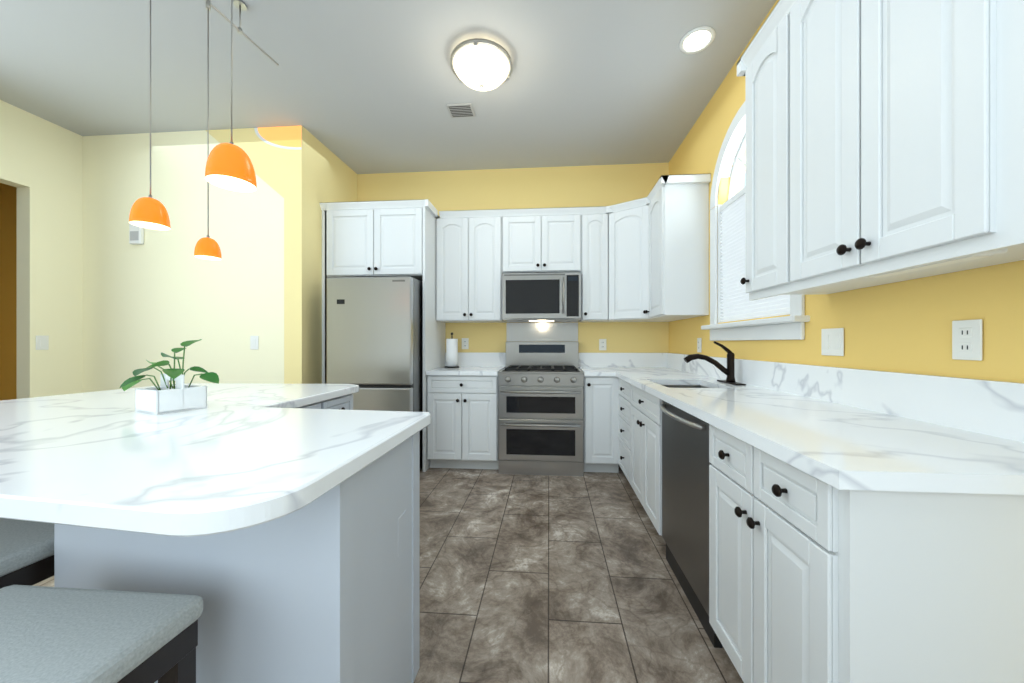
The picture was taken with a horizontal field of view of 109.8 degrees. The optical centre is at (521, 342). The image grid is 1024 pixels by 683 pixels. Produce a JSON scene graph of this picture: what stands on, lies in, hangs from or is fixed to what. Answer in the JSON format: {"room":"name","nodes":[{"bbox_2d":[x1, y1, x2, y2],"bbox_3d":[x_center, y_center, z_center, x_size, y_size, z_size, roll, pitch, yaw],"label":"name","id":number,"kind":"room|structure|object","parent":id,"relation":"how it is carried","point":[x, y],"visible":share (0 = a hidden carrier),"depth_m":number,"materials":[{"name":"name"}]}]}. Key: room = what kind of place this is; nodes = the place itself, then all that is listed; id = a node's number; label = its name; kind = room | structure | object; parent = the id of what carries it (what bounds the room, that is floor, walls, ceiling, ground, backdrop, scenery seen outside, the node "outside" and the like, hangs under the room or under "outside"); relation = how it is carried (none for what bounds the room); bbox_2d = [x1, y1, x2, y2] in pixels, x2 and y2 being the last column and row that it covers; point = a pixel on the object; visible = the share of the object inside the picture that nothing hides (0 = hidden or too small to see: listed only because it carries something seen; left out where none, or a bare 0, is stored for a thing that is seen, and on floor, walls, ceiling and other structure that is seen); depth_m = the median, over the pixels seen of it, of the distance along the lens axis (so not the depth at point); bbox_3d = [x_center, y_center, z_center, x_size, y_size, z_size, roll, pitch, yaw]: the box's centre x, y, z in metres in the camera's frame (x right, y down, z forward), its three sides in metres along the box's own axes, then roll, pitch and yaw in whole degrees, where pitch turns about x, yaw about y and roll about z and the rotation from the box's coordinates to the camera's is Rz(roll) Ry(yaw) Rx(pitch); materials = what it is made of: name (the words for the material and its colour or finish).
{"room":"kitchen","nodes":[
{"label":"kitchen","id":0,"kind":"room"},
{"bbox_2d":[0,183,16,400],"bbox_3d":[-4.718,-0.345,3.723,1.360,3.030,0.100,0,0,4],"label":"wall","id":1,"kind":"structure","parent":0,"point":[8,292],"depth_m":3.71,"materials":[{"name":"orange paint"}]},
{"bbox_2d":[0,100,81,398],"bbox_3d":[-4.186,-0.345,0.989,0.120,3.030,4.530,0,0,4],"label":"wall","id":2,"kind":"structure","parent":0,"point":[41,164],"depth_m":3.01,"materials":[{"name":"yellow paint"}]},
{"bbox_2d":[36,335,48,349],"bbox_3d":[-3.968,0.000,2.983,0.009,0.118,0.075,0,0,4],"label":"outlet","id":3,"kind":"object","parent":2,"relation":"attached to","point":[42,342],"depth_m":2.98,"materials":[{"name":"white plastic"}]},
{"bbox_2d":[82,125,301,392],"bbox_3d":[-2.972,-0.345,3.225,2.199,3.030,0.124,0,0,4],"label":"wall","id":4,"kind":"structure","parent":0,"point":[155,295],"depth_m":3.16,"materials":[{"name":"yellow paint"}]},
{"bbox_2d":[129,224,143,244],"bbox_3d":[-3.401,-0.960,3.182,0.110,0.180,0.036,0,0,4],"label":"door chime","id":5,"kind":"object","parent":4,"relation":"attached to","point":[136,235],"visible":0.79,"depth_m":3.17,"materials":[{"name":"white plastic"}]},
{"bbox_2d":[250,336,258,349],"bbox_3d":[-2.308,0.000,3.111,0.075,0.118,0.009,0,0,4],"label":"outlet","id":6,"kind":"object","parent":4,"relation":"attached to","point":[254,340],"depth_m":3.11,"materials":[{"name":"white plastic"}]},
{"bbox_2d":[302,126,356,383],"bbox_3d":[-1.905,-0.345,3.531,0.120,3.030,0.890,0,0,4],"label":"wall","id":7,"kind":"structure","parent":0,"point":[328,175],"depth_m":3.25,"materials":[{"name":"yellow paint"}]},
{"bbox_2d":[32,464,743,682],"bbox_3d":[-2.088,1.195,1.274,7.220,0.050,5.660,0,0,4],"label":"floor","id":8,"kind":"structure","parent":0,"point":[544,579],"depth_m":1.71,"materials":[{"name":"tile"}]},
{"bbox_2d":[0,518,53,588],"bbox_3d":[-1.479,0.845,0.916,0.460,0.650,0.360,0,0,7],"label":"bar stool","id":9,"kind":"object","parent":8,"relation":"on","point":[26,552],"visible":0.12,"depth_m":0.94,"materials":[{"name":"fabric"}]},
{"bbox_2d":[0,585,202,682],"bbox_3d":[-0.897,0.845,0.591,0.460,0.650,0.360,0,0,4],"label":"bar stool","id":10,"kind":"object","parent":8,"relation":"on","point":[60,635],"visible":1,"depth_m":0.66,"materials":[{"name":"fabric"}]},
{"bbox_2d":[54,427,424,682],"bbox_3d":[-1.010,0.733,1.497,1.315,0.876,1.290,0,0,4],"label":"kitchen island","id":11,"kind":"object","parent":8,"relation":"on","point":[333,596],"depth_m":0.86,"materials":[{"name":"paint"}]},
{"bbox_2d":[0,383,430,542],"bbox_3d":[-1.360,0.275,1.435,2.078,0.040,1.648,0,0,4],"label":"island countertop","id":12,"kind":"structure","parent":11,"relation":"on","point":[242,467],"depth_m":0.84,"materials":[{"name":"white stone"}]},
{"bbox_2d":[120,339,218,414],"bbox_3d":[-1.337,0.120,1.368,0.388,0.268,0.215,0,0,4],"label":"potted plant","id":13,"kind":"object","parent":12,"relation":"on","point":[164,397],"visible":1,"depth_m":1.34,"materials":[{"name":"white ceramic"}]},
{"bbox_2d":[326,276,422,468],"bbox_3d":[-1.272,0.305,3.477,0.750,1.730,0.841,0,0,4],"label":"refrigerator","id":14,"kind":"object","parent":8,"relation":"on","point":[374,338],"visible":0.56,"depth_m":3.06,"materials":[{"name":"silver metal"}]},
{"bbox_2d":[319,199,444,471],"bbox_3d":[-1.325,-0.060,3.597,1.024,2.460,0.671,0,0,4],"label":"surround","id":15,"kind":"object","parent":8,"relation":"on","point":[393,238],"visible":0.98,"depth_m":3.30,"materials":[{"name":"white paint"}]},
{"bbox_2d":[426,352,505,469],"bbox_3d":[-0.515,0.637,3.544,0.654,1.065,0.651,0,0,4],"label":"base cabinet","id":16,"kind":"object","parent":8,"relation":"on","point":[463,411],"visible":1,"depth_m":3.26,"materials":[{"name":"white paint"}]},
{"bbox_2d":[445,332,458,367],"bbox_3d":[-0.709,0.074,3.685,0.150,0.360,0.150,0,0,4],"label":"paper towel holder","id":17,"kind":"object","parent":16,"relation":"on","point":[451,352],"visible":1,"depth_m":3.64,"materials":[{"name":"white paper"}]},
{"bbox_2d":[498,322,583,475],"bbox_3d":[0.192,0.478,3.462,0.756,1.383,0.706,0,0,4],"label":"range","id":18,"kind":"object","parent":8,"relation":"on","point":[541,400],"visible":1,"depth_m":3.18,"materials":[{"name":"silver metal"}]},
{"bbox_2d":[660,400,721,647],"bbox_3d":[1.006,0.740,1.648,0.646,0.860,0.592,0,0,4],"label":"dishwasher","id":19,"kind":"object","parent":8,"relation":"on","point":[686,463],"visible":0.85,"depth_m":1.59,"materials":[{"name":"silver metal"}]},
{"bbox_2d":[579,353,1023,682],"bbox_3d":[0.943,0.637,2.227,0.922,1.065,3.055,0,0,4],"label":"base cabinet","id":20,"kind":"object","parent":8,"relation":"on","point":[866,526],"visible":0.96,"depth_m":0.90,"materials":[{"name":"white paint"}]},
{"bbox_2d":[684,341,745,384],"bbox_3d":[1.191,0.122,2.275,0.315,0.264,0.250,0,0,4],"label":"faucet","id":21,"kind":"object","parent":20,"relation":"on","point":[729,371],"visible":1,"depth_m":2.26,"materials":[{"name":"black metal"}]},
{"bbox_2d":[0,0,776,173],"bbox_3d":[-2.081,-1.900,1.374,7.220,0.080,5.620,0,0,4],"label":"ceiling","id":22,"kind":"structure","parent":0,"point":[365,86],"depth_m":2.49,"materials":[{"name":"paint"}]},
{"bbox_2d":[129,0,278,259],"bbox_3d":[-1.292,-1.143,1.755,0.752,1.434,0.888,0,0,4],"label":"pendant light","id":23,"kind":"object","parent":22,"relation":"hanging from","point":[229,166],"visible":1,"depth_m":1.52,"materials":[{"name":"orange glass"}]},
{"bbox_2d":[446,103,474,117],"bbox_3d":[-0.481,-1.853,2.875,0.200,0.014,0.160,0,0,4],"label":"ceiling vent","id":24,"kind":"object","parent":22,"relation":"in","point":[459,110],"visible":1,"depth_m":2.87,"materials":[{"name":"grey metal"}]},
{"bbox_2d":[451,38,511,90],"bbox_3d":[-0.260,-1.760,2.357,0.400,0.200,0.400,0,0,4],"label":"flush-mount ceiling light","id":25,"kind":"object","parent":22,"relation":"attached to","point":[480,64],"visible":1,"depth_m":2.26,"materials":[{"name":"white glass"}]},
{"bbox_2d":[679,26,714,53],"bbox_3d":[1.080,-1.855,2.214,0.200,0.008,0.200,0,0,4],"label":"recessed light","id":26,"kind":"object","parent":22,"relation":"in","point":[697,40],"visible":1,"depth_m":2.21,"materials":[{"name":"white paint"}]},
{"bbox_2d":[357,163,668,352],"bbox_3d":[-0.101,-0.345,3.901,3.660,3.030,0.117,0,0,4],"label":"wall","id":27,"kind":"structure","parent":0,"point":[556,187],"depth_m":3.82,"materials":[{"name":"yellow paint"}]},
{"bbox_2d":[462,338,468,348],"bbox_3d":[-0.605,0.010,3.874,0.075,0.118,0.008,0,0,4],"label":"outlet","id":28,"kind":"object","parent":27,"relation":"attached to","point":[465,341],"depth_m":3.87,"materials":[{"name":"white plastic"}]},
{"bbox_2d":[436,198,643,321],"bbox_3d":[0.333,-0.753,3.514,2.343,1.075,0.582,0,0,4],"label":"upper cabinet","id":29,"kind":"object","parent":27,"relation":"attached to","point":[474,248],"depth_m":3.47,"materials":[{"name":"white paint"}]},
{"bbox_2d":[502,272,580,321],"bbox_3d":[0.202,-0.442,3.589,0.748,0.452,0.448,0,0,4],"label":"microwave","id":30,"kind":"object","parent":29,"relation":"attached to","point":[541,297],"visible":1,"depth_m":3.42,"materials":[{"name":"silver metal"}]},
{"bbox_2d":[599,339,605,349],"bbox_3d":[0.851,0.020,3.762,0.075,0.118,0.008,0,0,4],"label":"outlet","id":31,"kind":"object","parent":27,"relation":"attached to","point":[602,342],"depth_m":3.76,"materials":[{"name":"white plastic"}]},
{"bbox_2d":[669,0,1023,382],"bbox_3d":[1.399,-0.345,1.066,0.160,3.030,5.540,0,0,4],"label":"wall","id":32,"kind":"structure","parent":0,"point":[903,326],"depth_m":1.33,"materials":[{"name":"paint"}]},
{"bbox_2d":[644,174,710,321],"bbox_3d":[1.276,-0.753,3.059,0.393,1.075,0.600,0,0,4],"label":"upper cabinet","id":33,"kind":"object","parent":32,"relation":"attached to","point":[645,259],"depth_m":2.80,"materials":[{"name":"white paint"}]},
{"bbox_2d":[697,338,701,351],"bbox_3d":[1.456,0.020,2.947,0.009,0.118,0.075,0,0,4],"label":"outlet","id":34,"kind":"object","parent":32,"relation":"attached to","point":[699,340],"depth_m":2.94,"materials":[{"name":"white plastic"}]},
{"bbox_2d":[701,102,809,340],"bbox_3d":[1.421,-0.757,2.228,0.175,1.485,1.050,0,0,4],"label":"window","id":35,"kind":"structure","parent":32,"relation":"in","point":[791,326],"depth_m":2.46,"materials":[{"name":"white paint"}]},
{"bbox_2d":[719,187,789,322],"bbox_3d":[1.440,-0.564,2.226,0.047,0.862,0.810,0,0,4],"label":"window shade","id":36,"kind":"object","parent":35,"relation":"attached to","point":[738,305],"visible":0.33,"depth_m":2.41,"materials":[{"name":"white fabric"}]},
{"bbox_2d":[737,4,776,300],"bbox_3d":[1.165,-0.740,1.482,0.365,1.100,0.336,0,0,4],"label":"upper cabinet","id":37,"kind":"object","parent":32,"relation":"attached to","point":[758,64],"depth_m":1.50,"materials":[{"name":"white paint"}]},
{"bbox_2d":[821,328,843,355],"bbox_3d":[1.349,-0.003,1.564,0.009,0.118,0.120,0,0,4],"label":"light switch","id":38,"kind":"object","parent":32,"relation":"attached to","point":[832,340],"depth_m":1.56,"materials":[{"name":"white plastic"}]},
{"bbox_2d":[777,0,1023,295],"bbox_3d":[1.129,-0.740,1.015,0.365,1.100,0.602,0,0,4],"label":"upper cabinet","id":39,"kind":"object","parent":32,"relation":"attached to","point":[884,141],"depth_m":1.01,"materials":[{"name":"white paint"}]},
{"bbox_2d":[952,319,981,360],"bbox_3d":[1.311,-0.008,1.061,0.009,0.118,0.075,0,0,4],"label":"outlet","id":40,"kind":"object","parent":32,"relation":"attached to","point":[966,339],"depth_m":1.06,"materials":[{"name":"white plastic"}]},
{"bbox_2d":[961,0,1023,259],"bbox_3d":[1.077,-0.740,0.337,0.365,1.100,0.758,0,0,4],"label":"upper cabinet","id":41,"kind":"object","parent":32,"relation":"attached to","point":[992,31],"depth_m":0.73,"materials":[{"name":"white paint"}]}
]}

